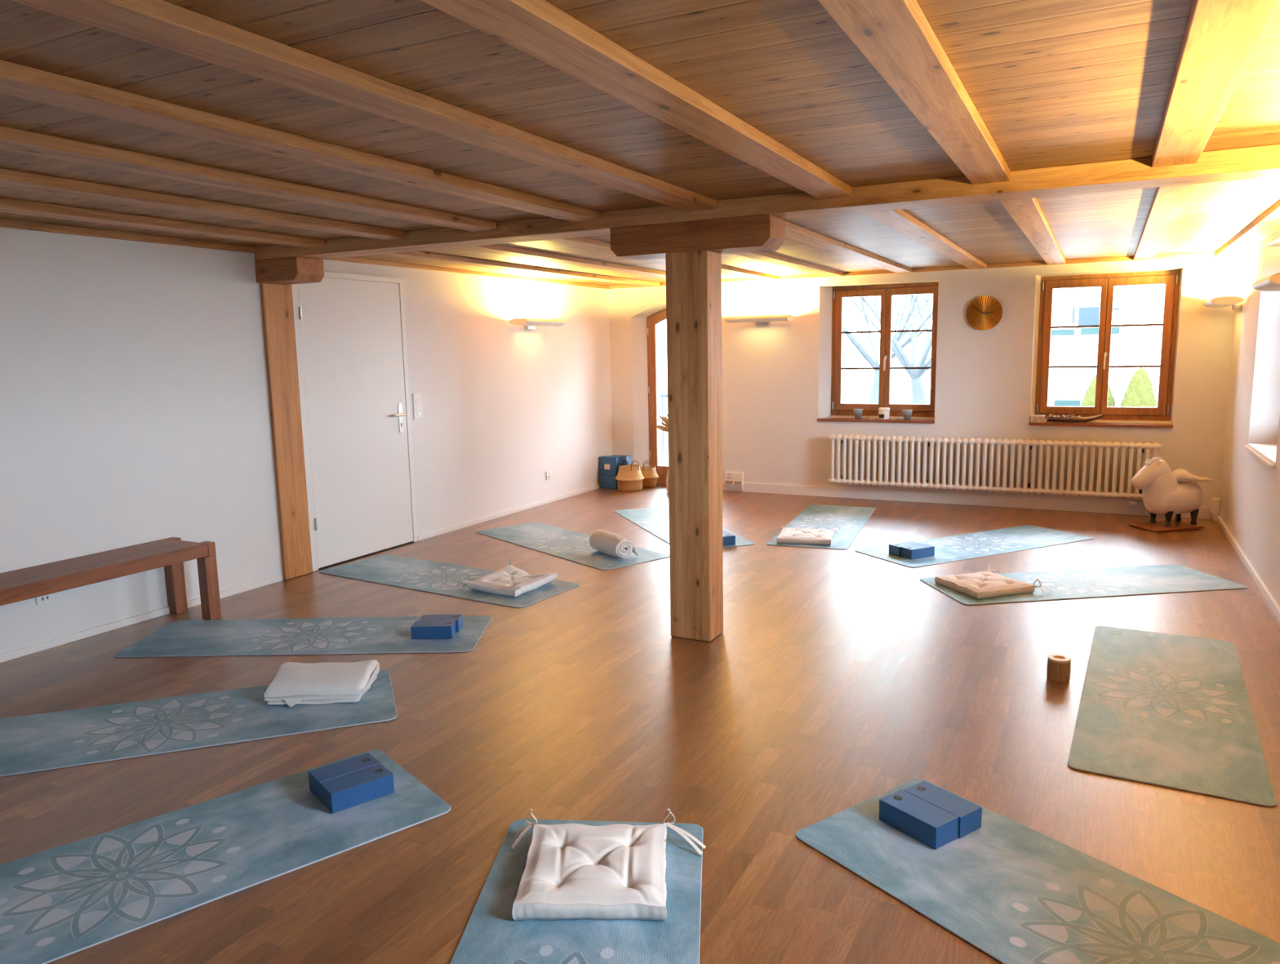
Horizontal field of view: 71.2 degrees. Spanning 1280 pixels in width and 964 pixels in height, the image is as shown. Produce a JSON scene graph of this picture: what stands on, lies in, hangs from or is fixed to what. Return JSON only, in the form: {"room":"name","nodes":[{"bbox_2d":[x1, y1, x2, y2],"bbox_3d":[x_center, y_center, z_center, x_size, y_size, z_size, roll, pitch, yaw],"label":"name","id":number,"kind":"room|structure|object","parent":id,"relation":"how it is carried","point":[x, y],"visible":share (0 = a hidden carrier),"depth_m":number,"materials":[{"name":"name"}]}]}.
{"room":"exercise studio","nodes":[
{"label":"exercise studio","id":0,"kind":"room"},
{"bbox_2d":[0,226,612,653],"bbox_3d":[-2.528,-0.431,5.952,0.250,2.427,10.170,3,9,27],"label":"wall","id":1,"kind":"structure","parent":0,"point":[135,409],"depth_m":5.38,"materials":[{"name":"white paint"}]},
{"bbox_2d":[35,593,53,604],"bbox_3d":[-3.103,0.589,4.654,0.009,0.086,0.086,3,9,27],"label":"wall socket","id":2,"kind":"object","parent":1,"relation":"attached to","point":[49,597],"visible":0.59,"depth_m":4.65,"materials":[{"name":"white paint"}]},
{"bbox_2d":[0,217,255,253],"bbox_3d":[-3.556,-1.142,3.561,0.022,0.042,4.825,3,9,27],"label":"ceiling beam","id":3,"kind":"structure","parent":1,"relation":"attached to","point":[4,223],"depth_m":4.89,"materials":[{"name":"brown wood"}]},
{"bbox_2d":[0,484,599,662],"bbox_3d":[-2.459,0.658,5.918,0.014,0.041,9.470,3,9,27],"label":"baseboard","id":4,"kind":"structure","parent":1,"relation":"attached to","point":[68,638],"depth_m":5.28,"materials":[{"name":"white paint"}]},
{"bbox_2d":[289,271,417,571],"bbox_3d":[-2.038,-0.470,6.549,0.074,2.068,1.093,3,9,27],"label":"door","id":5,"kind":"structure","parent":1,"relation":"in","point":[351,337],"depth_m":6.52,"materials":[{"name":"white paint"}]},
{"bbox_2d":[412,392,422,419],"bbox_3d":[-1.774,-0.604,7.116,0.012,0.206,0.106,3,9,27],"label":"light switch","id":6,"kind":"object","parent":1,"relation":"attached to","point":[417,397],"visible":1,"depth_m":7.11,"materials":[{"name":"white paint"}]},
{"bbox_2d":[323,257,608,288],"bbox_3d":[-1.342,-1.817,7.820,0.022,0.035,4.420,3,9,27],"label":"ceiling beam","id":7,"kind":"structure","parent":1,"relation":"attached to","point":[353,260],"depth_m":7.45,"materials":[{"name":"brown wood"}]},
{"bbox_2d":[508,317,565,328],"bbox_3d":[-0.964,-1.483,8.376,0.221,0.092,0.650,3,9,27],"label":"wall lamp","id":8,"kind":"object","parent":1,"relation":"attached to","point":[528,323],"visible":1,"depth_m":8.25,"materials":[{"name":"white metal"}]},
{"bbox_2d":[0,484,1279,963],"bbox_3d":[0.198,0.854,4.806,5.810,0.120,9.890,3,9,27],"label":"floor","id":9,"kind":"structure","parent":0,"point":[833,682],"depth_m":3.54,"materials":[{"name":"brown wood"}]},
{"bbox_2d":[0,537,221,619],"bbox_3d":[-3.011,0.681,4.439,0.370,0.448,1.820,3,9,27],"label":"wooden bench","id":10,"kind":"object","parent":9,"relation":"on","point":[28,583],"visible":1,"depth_m":4.79,"materials":[{"name":"brown wood"}]},
{"bbox_2d":[0,670,396,777],"bbox_3d":[-1.965,0.996,3.684,1.830,0.006,0.612,-4,9,-19],"label":"yoga mat","id":11,"kind":"object","parent":9,"relation":"on","point":[33,743],"visible":1,"depth_m":3.66,"materials":[{"name":"teal rubber"}]},
{"bbox_2d":[263,659,379,706],"bbox_3d":[-1.407,0.881,3.951,0.434,0.119,0.305,-1,8,-1],"label":"folded blanket","id":12,"kind":"object","parent":11,"relation":"on","point":[293,683],"visible":1,"depth_m":3.87,"materials":[{"name":"white fabric"}]},
{"bbox_2d":[283,697,302,706],"bbox_3d":[-1.493,0.944,3.825,0.080,0.028,0.041,-1,8,-1],"label":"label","id":13,"kind":"object","parent":12,"relation":"hanging from","point":[291,702],"depth_m":3.83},
{"bbox_2d":[0,750,450,963],"bbox_3d":[-1.510,1.147,2.604,1.830,0.006,0.612,-8,11,-39],"label":"yoga mat","id":14,"kind":"object","parent":9,"relation":"on","point":[62,901],"visible":1,"depth_m":2.68,"materials":[{"name":"teal rubber"}]},
{"bbox_2d":[308,752,380,800],"bbox_3d":[-1.026,1.023,3.111,0.215,0.069,0.107,-8,11,-39],"label":"block","id":15,"kind":"object","parent":14,"relation":"on","point":[330,771],"visible":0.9,"depth_m":3.09,"materials":[{"name":"blue plastic"}]},
{"bbox_2d":[319,763,394,813],"bbox_3d":[-0.958,1.034,3.026,0.215,0.069,0.107,-8,11,-39],"label":"block","id":16,"kind":"object","parent":14,"relation":"on","point":[346,791],"visible":1,"depth_m":2.99,"materials":[{"name":"blue plastic"}]},
{"bbox_2d":[254,256,324,579],"bbox_3d":[-2.215,-0.384,5.881,0.372,2.100,0.258,3,9,27],"label":"wall post","id":17,"kind":"object","parent":9,"relation":"on","point":[274,277],"visible":1,"depth_m":5.93,"materials":[{"name":"brown wood"}]},
{"bbox_2d":[114,615,492,657],"bbox_3d":[-1.757,0.825,4.813,1.830,0.006,0.612,-1,8,0],"label":"yoga mat","id":18,"kind":"object","parent":9,"relation":"on","point":[358,635],"visible":1,"depth_m":4.75,"materials":[{"name":"teal rubber"}]},
{"bbox_2d":[410,620,456,639],"bbox_3d":[-1.095,0.783,4.742,0.215,0.069,0.107,-1,8,0],"label":"block","id":19,"kind":"object","parent":18,"relation":"on","point":[420,629],"visible":1,"depth_m":4.69,"materials":[{"name":"blue plastic"}]},
{"bbox_2d":[418,613,462,632],"bbox_3d":[-1.081,0.767,4.849,0.215,0.069,0.107,-1,8,0],"label":"block","id":20,"kind":"object","parent":18,"relation":"on","point":[458,618],"visible":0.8,"depth_m":4.84,"materials":[{"name":"blue plastic"}]},
{"bbox_2d":[319,554,579,608],"bbox_3d":[-1.313,0.643,5.990,1.830,0.006,0.612,4,10,32],"label":"yoga mat","id":21,"kind":"object","parent":9,"relation":"on","point":[435,577],"visible":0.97,"depth_m":6.00,"materials":[{"name":"teal rubber"}]},
{"bbox_2d":[461,558,557,596],"bbox_3d":[-0.842,0.610,5.726,0.478,0.114,0.463,5,10,34],"label":"seat cushion","id":22,"kind":"object","parent":21,"relation":"on","point":[510,580],"visible":1,"depth_m":5.64,"materials":[{"name":"fabric"}]},
{"bbox_2d":[475,521,669,570],"bbox_3d":[-0.583,0.478,7.006,0.612,0.006,1.830,-8,11,-38],"label":"yoga mat","id":23,"kind":"object","parent":9,"relation":"on","point":[574,546],"visible":0.89,"depth_m":6.94,"materials":[{"name":"teal rubber"}]},
{"bbox_2d":[589,529,638,557],"bbox_3d":[-0.198,0.450,6.552,0.207,0.163,0.387,-7,10,-33],"label":"rolled towel","id":24,"kind":"object","parent":23,"relation":"on","point":[606,542],"visible":1,"depth_m":6.44,"materials":[{"name":"white fabric"}]},
{"bbox_2d":[449,818,702,963],"bbox_3d":[-0.183,1.219,1.950,0.612,0.006,1.830,0,8,5],"label":"yoga mat","id":25,"kind":"object","parent":9,"relation":"on","point":[491,935],"visible":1,"depth_m":2.32,"materials":[{"name":"teal rubber"}]},
{"bbox_2d":[511,808,706,920],"bbox_3d":[-0.102,1.079,2.550,0.592,0.089,0.434,-1,8,2],"label":"seat cushion","id":26,"kind":"object","parent":25,"relation":"on","point":[572,871],"visible":1,"depth_m":2.47,"materials":[{"name":"fabric"}]},
{"bbox_2d":[599,481,617,488],"bbox_3d":[-0.329,0.031,9.776,0.215,0.069,0.107,3,9,27],"label":"block","id":27,"kind":"object","parent":9,"relation":"on","point":[602,485],"visible":0.73,"depth_m":9.72,"materials":[{"name":"blue plastic"}]},
{"bbox_2d":[598,475,617,483],"bbox_3d":[-0.331,-0.037,9.768,0.215,0.069,0.107,3,9,27],"label":"block","id":28,"kind":"object","parent":27,"relation":"on","point":[602,478],"visible":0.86,"depth_m":9.72,"materials":[{"name":"blue plastic"}]},
{"bbox_2d":[598,469,618,476],"bbox_3d":[-0.332,-0.106,9.758,0.215,0.069,0.107,3,10,28],"label":"block","id":29,"kind":"object","parent":28,"relation":"on","point":[601,472],"visible":0.86,"depth_m":9.71,"materials":[{"name":"blue plastic"}]},
{"bbox_2d":[598,462,620,470],"bbox_3d":[-0.332,-0.173,9.745,0.215,0.069,0.108,3,9,28],"label":"block","id":30,"kind":"object","parent":29,"relation":"on","point":[601,466],"visible":0.89,"depth_m":9.70,"materials":[{"name":"blue plastic"}]},
{"bbox_2d":[599,455,621,463],"bbox_3d":[-0.325,-0.242,9.735,0.215,0.069,0.107,3,9,27],"label":"block","id":31,"kind":"object","parent":30,"relation":"on","point":[603,460],"visible":0.98,"depth_m":9.69,"materials":[{"name":"blue plastic"}]},
{"bbox_2d":[615,458,644,492],"bbox_3d":[-0.109,-0.075,9.573,0.312,0.333,0.312,-6,10,-32],"label":"basket","id":32,"kind":"object","parent":9,"relation":"on","point":[629,477],"visible":1,"depth_m":9.47,"materials":[{"name":"beige wicker"}]},
{"bbox_2d":[640,460,658,488],"bbox_3d":[0.077,-0.085,9.805,0.259,0.276,0.259,-1,8,-1],"label":"basket","id":33,"kind":"object","parent":9,"relation":"on","point":[650,474],"visible":0.8,"depth_m":9.72,"materials":[{"name":"beige wicker"}]},
{"bbox_2d":[655,412,668,492],"bbox_3d":[0.388,-0.315,9.363,0.493,0.850,0.205,3,9,27],"label":"palm","id":34,"kind":"object","parent":9,"relation":"on","point":[664,428],"visible":0.16,"depth_m":9.36,"materials":[{"name":"plant"}]},
{"bbox_2d":[613,506,755,547],"bbox_3d":[0.322,0.373,7.604,0.612,0.006,1.830,-4,9,-18],"label":"yoga mat","id":35,"kind":"object","parent":9,"relation":"on","point":[655,521],"visible":0.34,"depth_m":7.82,"materials":[{"name":"blue rubber"}]},
{"bbox_2d":[722,530,735,545],"bbox_3d":[0.645,0.431,6.899,0.107,0.069,0.215,-4,9,-18],"label":"block","id":36,"kind":"object","parent":35,"relation":"on","point":[728,539],"visible":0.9,"depth_m":6.80,"materials":[{"name":"blue plastic"}]},
{"bbox_2d":[609,213,785,641],"bbox_3d":[0.294,-0.238,4.577,0.850,2.100,0.222,3,9,27],"label":"timber post","id":37,"kind":"object","parent":9,"relation":"on","point":[692,251],"visible":1,"depth_m":4.47,"materials":[{"name":"brown wood"}]},
{"bbox_2d":[254,144,1279,260],"bbox_3d":[0.155,-1.326,4.479,5.764,0.084,0.220,3,9,27],"label":"cross beam","id":38,"kind":"structure","parent":37,"relation":"on","point":[1259,162],"depth_m":3.94,"materials":[{"name":"brown wood"}]},
{"bbox_2d":[724,471,743,491],"bbox_3d":[0.987,-0.003,9.383,0.198,0.200,0.047,3,9,27],"label":"box","id":39,"kind":"object","parent":9,"relation":"on","point":[734,481],"visible":1,"depth_m":9.37,"materials":[{"name":"white paint"}]},
{"bbox_2d":[766,504,875,550],"bbox_3d":[1.574,0.358,7.550,0.612,0.006,1.830,2,9,21],"label":"yoga mat","id":40,"kind":"object","parent":9,"relation":"on","point":[849,521],"visible":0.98,"depth_m":7.62,"materials":[{"name":"blue rubber"}]},
{"bbox_2d":[769,522,837,545],"bbox_3d":[1.254,0.399,6.995,0.557,0.083,0.456,1,9,15],"label":"seat cushion","id":41,"kind":"object","parent":40,"relation":"on","point":[788,535],"visible":1,"depth_m":6.84,"materials":[{"name":"fabric"}]},
{"bbox_2d":[854,524,1093,567],"bbox_3d":[2.522,0.466,6.694,1.830,0.006,0.612,-5,9,-26],"label":"yoga mat","id":42,"kind":"object","parent":9,"relation":"on","point":[999,541],"visible":1,"depth_m":6.68,"materials":[{"name":"blue rubber"}]},
{"bbox_2d":[888,541,921,556],"bbox_3d":[1.907,0.479,6.418,0.215,0.069,0.107,-5,9,-26],"label":"block","id":43,"kind":"object","parent":42,"relation":"on","point":[894,548],"visible":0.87,"depth_m":6.38,"materials":[{"name":"blue plastic"}]},
{"bbox_2d":[900,543,934,559],"bbox_3d":[1.966,0.491,6.327,0.215,0.069,0.107,-5,9,-26],"label":"block","id":44,"kind":"object","parent":42,"relation":"on","point":[923,550],"visible":1,"depth_m":6.29,"materials":[{"name":"blue plastic"}]},
{"bbox_2d":[795,779,1279,963],"bbox_3d":[1.239,1.158,2.186,0.612,0.006,1.830,-7,10,-34],"label":"yoga mat","id":45,"kind":"object","parent":9,"relation":"on","point":[1015,893],"visible":1,"depth_m":2.42,"materials":[{"name":"blue rubber"}]},
{"bbox_2d":[879,789,958,848],"bbox_3d":[0.859,1.039,2.763,0.107,0.069,0.215,-7,10,-34],"label":"block","id":46,"kind":"object","parent":45,"relation":"on","point":[928,824],"visible":1,"depth_m":2.72,"materials":[{"name":"blue plastic"}]},
{"bbox_2d":[903,780,982,838],"bbox_3d":[0.952,1.029,2.819,0.107,0.069,0.215,-7,10,-34],"label":"block","id":47,"kind":"object","parent":45,"relation":"on","point":[969,814],"visible":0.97,"depth_m":2.77,"materials":[{"name":"blue plastic"}]},
{"bbox_2d":[1046,653,1071,682],"bbox_3d":[1.871,0.832,3.992,0.096,0.099,0.095,3,9,27],"label":"tealight holder","id":48,"kind":"object","parent":9,"relation":"on","point":[1059,666],"visible":1,"depth_m":3.96,"materials":[{"name":"brown wood"}]},
{"bbox_2d":[920,564,1247,604],"bbox_3d":[2.734,0.629,5.565,1.830,0.006,0.612,-2,8,-8],"label":"yoga mat","id":49,"kind":"object","parent":9,"relation":"on","point":[1167,578],"visible":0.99,"depth_m":5.52,"materials":[{"name":"blue rubber"}]},
{"bbox_2d":[934,564,1053,599],"bbox_3d":[2.153,0.601,5.513,0.532,0.084,0.514,-3,9,-15],"label":"seat cushion","id":50,"kind":"object","parent":49,"relation":"on","point":[980,584],"visible":1,"depth_m":5.38,"materials":[{"name":"fabric"}]},
{"bbox_2d":[1127,520,1203,532],"bbox_3d":[4.221,0.354,7.183,0.444,0.022,0.300,-3,9,-13],"label":"board","id":51,"kind":"object","parent":9,"relation":"on","point":[1159,526],"visible":0.98,"depth_m":7.13,"materials":[{"name":"brown wood"}]},
{"bbox_2d":[1130,456,1202,526],"bbox_3d":[4.226,0.064,7.168,0.565,0.556,0.276,-3,9,-12],"label":"sheep","id":52,"kind":"object","parent":51,"relation":"on","point":[1163,495],"visible":1,"depth_m":7.08,"materials":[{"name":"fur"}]},
{"bbox_2d":[1172,468,1215,482],"bbox_3d":[4.398,-0.050,7.128,0.326,0.110,0.166,2,9,20],"label":"patterned cloth","id":53,"kind":"object","parent":52,"relation":"on","point":[1181,475],"visible":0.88,"depth_m":7.08,"materials":[{"name":"fabric"}]},
{"bbox_2d":[1067,626,1276,806],"bbox_3d":[2.226,0.901,3.794,0.612,0.006,1.830,4,10,29],"label":"yoga mat","id":54,"kind":"object","parent":9,"relation":"on","point":[1172,711],"visible":1,"depth_m":3.54,"materials":[{"name":"green rubber"}]},
{"bbox_2d":[1209,497,1220,520],"bbox_3d":[4.769,0.227,7.415,0.065,0.183,0.075,3,9,27],"label":"junction box","id":55,"kind":"object","parent":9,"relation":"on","point":[1215,503],"visible":1,"depth_m":7.38,"materials":[{"name":"white paint"}]},
{"bbox_2d":[0,0,1279,285],"bbox_3d":[0.071,-1.402,4.306,5.970,0.120,9.520,3,9,27],"label":"ceiling","id":56,"kind":"structure","parent":0,"point":[1051,82],"depth_m":2.64,"materials":[{"name":"brown wood"}]},
{"bbox_2d":[0,197,324,248],"bbox_3d":[-3.076,-1.117,3.324,0.147,0.040,4.820,3,9,27],"label":"joist","id":57,"kind":"object","parent":56,"relation":"attached to","point":[6,205],"visible":1,"depth_m":4.43,"materials":[{"name":"brown wood"}]},
{"bbox_2d":[0,168,405,239],"bbox_3d":[-2.510,-1.085,3.035,0.147,0.040,4.820,3,9,27],"label":"joist","id":58,"kind":"object","parent":56,"relation":"attached to","point":[8,178],"visible":1,"depth_m":3.89,"materials":[{"name":"brown wood"}]},
{"bbox_2d":[0,125,496,231],"bbox_3d":[-1.942,-1.053,2.744,0.147,0.040,4.820,3,9,27],"label":"joist","id":59,"kind":"object","parent":56,"relation":"attached to","point":[12,140],"visible":1,"depth_m":3.32,"materials":[{"name":"brown wood"}]},
{"bbox_2d":[0,59,599,222],"bbox_3d":[-1.373,-1.020,2.454,0.147,0.040,4.820,3,9,27],"label":"joist","id":60,"kind":"object","parent":56,"relation":"attached to","point":[16,80],"visible":1,"depth_m":2.70,"materials":[{"name":"brown wood"}]},
{"bbox_2d":[10,0,715,211],"bbox_3d":[-0.803,-0.988,2.162,0.147,0.040,4.820,3,9,27],"label":"joist","id":61,"kind":"object","parent":56,"relation":"attached to","point":[162,24],"visible":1,"depth_m":2.19,"materials":[{"name":"brown wood"}]},
{"bbox_2d":[379,251,660,286],"bbox_3d":[-0.853,-1.788,7.552,0.142,0.034,4.388,3,9,27],"label":"joist","id":62,"kind":"object","parent":56,"relation":"attached to","point":[411,255],"visible":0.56,"depth_m":7.15,"materials":[{"name":"brown wood"}]},
{"bbox_2d":[455,244,666,278],"bbox_3d":[-0.275,-1.755,7.257,0.142,0.034,4.388,3,9,27],"label":"joist","id":63,"kind":"object","parent":56,"relation":"attached to","point":[495,249],"visible":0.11,"depth_m":6.59,"materials":[{"name":"brown wood"}]},
{"bbox_2d":[420,0,851,199],"bbox_3d":[-0.229,-0.955,1.869,0.147,0.040,4.820,3,9,27],"label":"joist","id":64,"kind":"object","parent":56,"relation":"attached to","point":[539,28],"visible":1,"depth_m":2.20,"materials":[{"name":"brown wood"}]},
{"bbox_2d":[542,236,778,279],"bbox_3d":[0.312,-1.721,6.957,0.142,0.034,4.388,3,9,27],"label":"joist","id":65,"kind":"object","parent":56,"relation":"attached to","point":[584,242],"visible":0.44,"depth_m":5.87,"materials":[{"name":"brown wood"}]},
{"bbox_2d":[731,251,844,276],"bbox_3d":[0.890,-1.688,6.662,0.142,0.034,4.388,3,9,27],"label":"joist","id":66,"kind":"object","parent":56,"relation":"attached to","point":[764,256],"visible":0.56,"depth_m":7.20,"materials":[{"name":"brown wood"}]},
{"bbox_2d":[785,221,912,273],"bbox_3d":[1.456,-1.656,6.372,0.142,0.034,4.388,3,9,27],"label":"joist","id":67,"kind":"object","parent":56,"relation":"attached to","point":[793,231],"visible":0.56,"depth_m":6.16,"materials":[{"name":"brown wood"}]},
{"bbox_2d":[817,0,1010,184],"bbox_3d":[0.351,-0.922,1.573,0.147,0.040,4.820,3,9,27],"label":"joist","id":68,"kind":"object","parent":56,"relation":"attached to","point":[895,37],"visible":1,"depth_m":2.20,"materials":[{"name":"brown wood"}]},
{"bbox_2d":[863,208,986,269],"bbox_3d":[2.029,-1.624,6.080,0.142,0.034,4.388,3,9,27],"label":"joist","id":69,"kind":"object","parent":56,"relation":"attached to","point":[900,220],"visible":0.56,"depth_m":5.52,"materials":[{"name":"brown wood"}]},
{"bbox_2d":[1000,197,1066,265],"bbox_3d":[2.596,-1.591,5.790,0.142,0.034,4.388,3,9,27],"label":"joist","id":70,"kind":"object","parent":56,"relation":"attached to","point":[1027,213],"visible":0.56,"depth_m":5.19,"materials":[{"name":"brown wood"}]},
{"bbox_2d":[1133,183,1197,260],"bbox_3d":[3.178,-1.558,5.493,0.142,0.034,4.388,3,9,27],"label":"joist","id":71,"kind":"object","parent":56,"relation":"attached to","point":[1168,202],"visible":0.56,"depth_m":4.86,"materials":[{"name":"brown wood"}]},
{"bbox_2d":[1151,0,1279,167],"bbox_3d":[0.929,-0.889,1.277,0.147,0.040,4.820,3,9,27],"label":"joist","id":72,"kind":"object","parent":56,"relation":"attached to","point":[1220,38],"visible":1,"depth_m":2.19,"materials":[{"name":"brown wood"}]},
{"bbox_2d":[1214,200,1279,257],"bbox_3d":[3.705,-1.528,5.240,0.162,0.040,4.417,3,9,27],"label":"joist","id":73,"kind":"object","parent":56,"relation":"attached to","point":[1268,223],"visible":1,"depth_m":5.68,"materials":[{"name":"brown wood"}]},
{"bbox_2d":[608,253,1238,507],"bbox_3d":[2.491,-0.941,8.765,6.070,2.427,0.500,3,9,27],"label":"wall","id":74,"kind":"structure","parent":0,"point":[776,375],"depth_m":8.29,"materials":[{"name":"white paint"}]},
{"bbox_2d":[646,308,668,484],"bbox_3d":[0.473,-0.934,9.787,0.828,1.948,0.110,3,9,27],"label":"door","id":75,"kind":"structure","parent":74,"relation":"in","point":[653,320],"depth_m":9.91,"materials":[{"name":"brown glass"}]},
{"bbox_2d":[724,314,793,324],"bbox_3d":[1.189,-1.617,8.924,0.650,0.092,0.221,3,9,27],"label":"wall lamp","id":76,"kind":"object","parent":74,"relation":"attached to","point":[758,319],"visible":1,"depth_m":8.84,"materials":[{"name":"white metal"}]},
{"bbox_2d":[817,281,938,423],"bbox_3d":[2.323,-1.247,8.662,1.140,1.314,0.310,3,9,27],"label":"window","id":77,"kind":"structure","parent":74,"relation":"in","point":[886,291],"depth_m":8.71,"materials":[{"name":"brown wood"}]},
{"bbox_2d":[853,408,862,418],"bbox_3d":[2.140,-0.668,8.768,0.095,0.092,0.095,3,9,27],"label":"cup","id":78,"kind":"object","parent":77,"relation":"on","point":[857,412],"visible":1,"depth_m":8.74,"materials":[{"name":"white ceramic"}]},
{"bbox_2d":[878,407,889,419],"bbox_3d":[2.365,-0.664,8.658,0.106,0.108,0.106,3,9,27],"label":"jar","id":79,"kind":"object","parent":77,"relation":"on","point":[883,412],"visible":1,"depth_m":8.62,"materials":[{"name":"ceramic"}]},
{"bbox_2d":[902,409,912,419],"bbox_3d":[2.559,-0.645,8.554,0.095,0.092,0.095,3,9,27],"label":"cup","id":80,"kind":"object","parent":77,"relation":"on","point":[907,414],"visible":1,"depth_m":8.52,"materials":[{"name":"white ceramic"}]},
{"bbox_2d":[608,251,1214,288],"bbox_3d":[2.151,-1.982,8.476,5.578,0.032,0.030,3,9,27],"label":"trim","id":81,"kind":"structure","parent":74,"relation":"attached to","point":[1198,254],"depth_m":8.06,"materials":[{"name":"brown wood"}]},
{"bbox_2d":[722,481,1212,519],"bbox_3d":[2.260,0.120,8.760,5.742,0.098,0.014,3,9,27],"label":"baseboard","id":82,"kind":"structure","parent":74,"relation":"attached to","point":[1204,513],"depth_m":8.37,"materials":[{"name":"white paint"}]},
{"bbox_2d":[966,295,1002,330],"bbox_3d":[3.100,-1.521,8.047,0.306,0.306,0.043,3,9,27],"label":"wall clock","id":83,"kind":"object","parent":74,"relation":"attached to","point":[984,313],"visible":1,"depth_m":8.04,"materials":[{"name":"gold metal"}]},
{"bbox_2d":[828,434,1161,517],"bbox_3d":[3.131,-0.087,8.197,2.828,0.638,0.147,3,9,27],"label":"radiator","id":84,"kind":"object","parent":74,"relation":"attached to","point":[841,439],"visible":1,"depth_m":8.12,"materials":[{"name":"white metal"}]},
{"bbox_2d":[1028,270,1180,428],"bbox_3d":[4.034,-1.150,7.787,1.115,1.314,0.310,3,9,27],"label":"window","id":85,"kind":"structure","parent":74,"relation":"in","point":[1171,278],"depth_m":7.80,"materials":[{"name":"brown wood"}]},
{"bbox_2d":[1030,414,1045,422],"bbox_3d":[3.574,-0.569,8.027,0.120,0.060,0.128,3,9,24],"label":"patterned box","id":86,"kind":"object","parent":85,"relation":"on","point":[1034,418],"visible":1,"depth_m":7.97,"materials":[{"name":"white paint"}]},
{"bbox_2d":[1046,413,1102,422],"bbox_3d":[3.850,-0.572,7.917,0.445,0.078,0.116,3,9,27],"label":"dish","id":87,"kind":"object","parent":85,"relation":"on","point":[1084,419],"visible":1,"depth_m":7.88,"materials":[{"name":"brown wood"}]},
{"bbox_2d":[1218,229,1279,606],"bbox_3d":[2.982,-0.118,3.137,0.600,2.427,10.170,3,9,27],"label":"wall","id":88,"kind":"structure","parent":0,"point":[1250,498],"depth_m":6.12,"materials":[{"name":"white paint"}]},
{"bbox_2d":[1203,296,1244,310],"bbox_3d":[4.534,-1.383,6.939,0.221,0.092,0.650,3,9,27],"label":"wall lamp","id":89,"kind":"object","parent":88,"relation":"attached to","point":[1223,301],"visible":1,"depth_m":6.68,"materials":[{"name":"white metal"}]},
{"bbox_2d":[1217,514,1279,621],"bbox_3d":[2.655,0.948,3.296,0.018,0.045,9.456,3,9,27],"label":"baseboard","id":90,"kind":"structure","parent":88,"relation":"attached to","point":[1269,598],"depth_m":5.66,"materials":[{"name":"white paint"}]},
{"bbox_2d":[1243,443,1276,469],"bbox_3d":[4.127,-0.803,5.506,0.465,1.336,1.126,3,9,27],"label":"window sill","id":91,"kind":"structure","parent":88,"relation":"in","point":[1265,454],"depth_m":5.73,"materials":[{"name":"white paint"}]},
{"bbox_2d":[1251,272,1279,291],"bbox_3d":[3.300,-1.009,4.566,0.221,0.092,0.610,3,9,27],"label":"wall lamp","id":92,"kind":"object","parent":88,"relation":"attached to","point":[1271,283],"visible":1,"depth_m":4.53,"materials":[{"name":"white metal"}]},
{"label":"outside","id":93,"kind":"structure","parent":0,"visible":0},
{"bbox_2d":[660,390,1158,466],"bbox_3d":[9.181,0.607,6.703,100.000,0.120,100.000,3,9,27],"label":"ground","id":94,"kind":"structure","parent":93,"point":[896,397],"depth_m":27.75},
{"bbox_2d":[660,394,667,458],"bbox_3d":[0.708,-0.840,13.725,4.816,1.000,0.040,3,9,27],"label":"terrace railing","id":95,"kind":"object","parent":94,"relation":"on","point":[662,396],"visible":0.03,"depth_m":13.90,"materials":[{"name":"white metal"}]},
{"bbox_2d":[842,358,872,395],"bbox_3d":[4.695,-3.052,26.634,4.042,1.450,1.860,3,9,27],"label":"parked car","id":96,"kind":"object","parent":94,"relation":"on","point":[854,381],"visible":0.23,"depth_m":25.19,"materials":[{"name":"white metal"}]},
{"bbox_2d":[843,293,933,403],"bbox_3d":[4.438,-3.499,17.544,4.705,5.022,3.620,-5,9,-27],"label":"bare tree","id":97,"kind":"object","parent":94,"relation":"on","point":[874,392],"visible":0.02,"depth_m":17.63,"materials":[{"name":"grey plant"}]},
{"bbox_2d":[846,293,932,404],"bbox_3d":[4.838,-2.974,14.570,4.628,4.869,3.992,3,9,27],"label":"bare tree","id":98,"kind":"object","parent":94,"relation":"on","point":[918,397],"visible":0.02,"depth_m":14.37,"materials":[{"name":"grey plant"}]},
{"bbox_2d":[658,284,1164,392],"bbox_3d":[15.056,-9.943,32.428,38.000,13.000,8.500,3,9,27],"label":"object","id":99,"kind":"structure","parent":94,"relation":"on","point":[1136,304],"depth_m":29.79,"materials":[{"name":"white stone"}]},
{"bbox_2d":[1053,399,1080,406],"bbox_3d":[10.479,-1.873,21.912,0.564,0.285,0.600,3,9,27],"label":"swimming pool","id":100,"kind":"object","parent":94,"relation":"on","point":[1059,402],"visible":0.64,"depth_m":21.66,"materials":[{"name":"teal"}]},
{"bbox_2d":[1080,374,1115,406],"bbox_3d":[9.803,-1.833,19.088,0.741,1.016,0.741,3,9,27],"label":"conical thuja","id":101,"kind":"object","parent":94,"relation":"on","point":[1088,400],"visible":0.38,"depth_m":18.94,"materials":[{"name":"green plant"}]},
{"bbox_2d":[1120,367,1157,407],"bbox_3d":[10.225,-1.782,18.293,0.714,1.134,0.732,3,9,27],"label":"conical thuja","id":102,"kind":"object","parent":94,"relation":"on","point":[1139,393],"visible":0.72,"depth_m":18.11,"materials":[{"name":"green plant"}]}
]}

